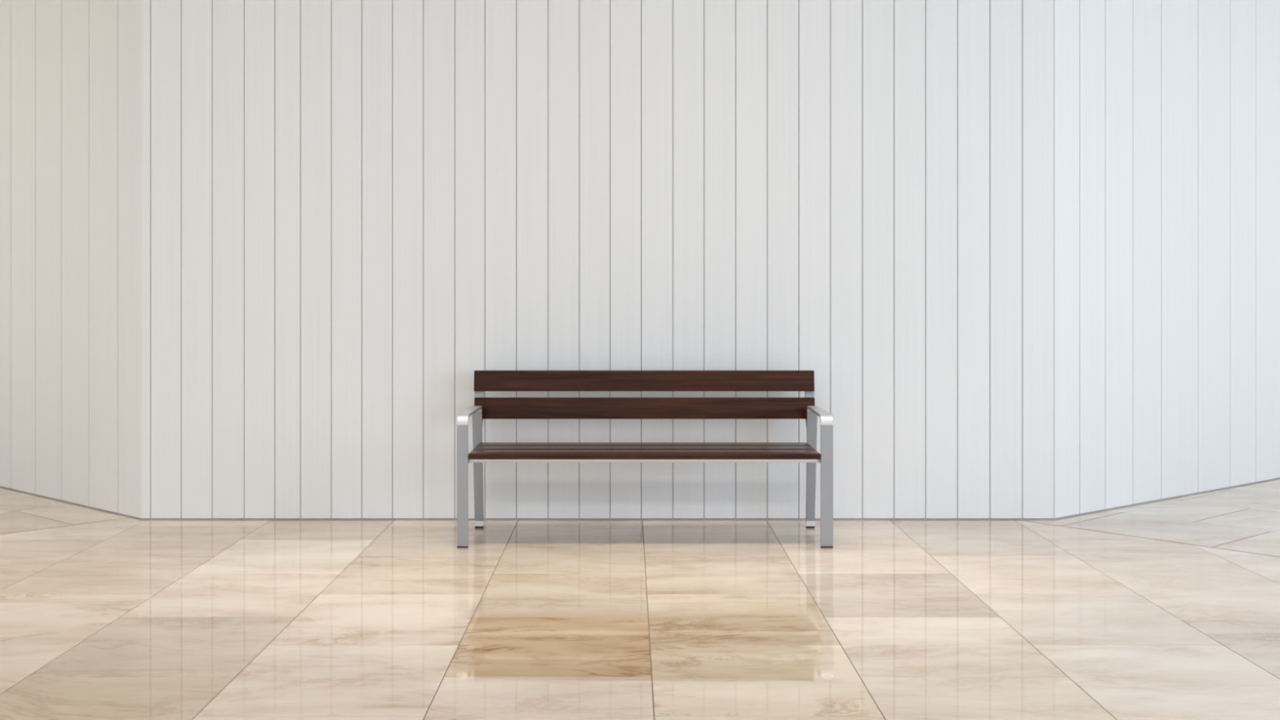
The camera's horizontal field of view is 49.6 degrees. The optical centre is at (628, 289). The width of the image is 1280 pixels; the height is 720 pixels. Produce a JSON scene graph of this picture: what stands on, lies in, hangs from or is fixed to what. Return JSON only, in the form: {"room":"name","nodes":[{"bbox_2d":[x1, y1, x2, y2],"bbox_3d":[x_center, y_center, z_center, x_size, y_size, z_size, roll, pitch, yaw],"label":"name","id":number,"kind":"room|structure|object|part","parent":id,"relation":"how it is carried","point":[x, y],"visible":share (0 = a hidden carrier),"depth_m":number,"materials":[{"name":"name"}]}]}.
{"room":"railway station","nodes":[
{"label":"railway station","id":0,"kind":"room"},
{"bbox_2d":[0,0,142,519],"bbox_3d":[-3.848,-0.640,8.338,4.000,3.620,0.150,0,0,43],"label":"wall","id":1,"kind":"structure","parent":0,"point":[71,70],"depth_m":7.46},
{"bbox_2d":[141,0,1053,519],"bbox_3d":[-0.153,-0.640,6.995,4.567,3.620,0.150,0,0,0],"label":"wall","id":2,"kind":"structure","parent":0,"point":[353,211],"depth_m":6.92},
{"bbox_2d":[0,478,1279,719],"bbox_3d":[0.694,1.210,4.990,24.431,0.120,16.021,0,0,0],"label":"floor","id":3,"kind":"structure","parent":0,"point":[1167,609],"depth_m":4.85,"materials":[{"name":"beige tile"}]},
{"bbox_2d":[457,370,833,547],"bbox_3d":[0.073,0.772,6.468,1.675,0.755,0.627,0,0,0],"label":"bench","id":4,"kind":"object","parent":3,"relation":"on","point":[483,407],"visible":1,"depth_m":6.71,"materials":[{"name":"brown wood"}]},
{"bbox_3d":[-0.740,0.872,6.166,0.050,0.539,0.014,0,0,0],"label":"leg","id":5,"kind":"part","parent":4,"relation":"part of","materials":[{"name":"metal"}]},
{"bbox_3d":[-0.735,0.580,6.413,0.051,0.045,0.509,0,0,1],"label":"armrest","id":6,"kind":"part","parent":4,"relation":"part of","materials":[{"name":"metal"}]},
{"bbox_3d":[-0.726,0.851,6.672,0.053,0.533,0.036,0,0,0],"label":"leg","id":7,"kind":"part","parent":4,"relation":"part of","materials":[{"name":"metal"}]},
{"bbox_3d":[0.071,0.764,6.194,1.566,0.017,0.032,0,0,0],"label":"seat rail","id":8,"kind":"part","parent":4,"relation":"part of","materials":[{"name":"metal"}]},
{"bbox_3d":[0.882,0.851,6.672,0.053,0.533,0.036,0,0,0],"label":"leg","id":9,"kind":"part","parent":4,"relation":"part of","materials":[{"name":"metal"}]},
{"bbox_3d":[0.883,0.580,6.414,0.055,0.045,0.508,0,0,0],"label":"armrest","id":10,"kind":"part","parent":4,"relation":"part of","materials":[{"name":"metal"}]},
{"bbox_3d":[0.883,0.872,6.166,0.055,0.539,0.014,0,0,0],"label":"leg","id":11,"kind":"part","parent":4,"relation":"part of","materials":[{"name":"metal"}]},
{"bbox_2d":[1053,0,1279,519],"bbox_3d":[3.823,-0.640,8.403,4.500,3.620,0.150,0,0,-39],"label":"wall","id":12,"kind":"structure","parent":0,"point":[1166,113],"depth_m":7.60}
]}

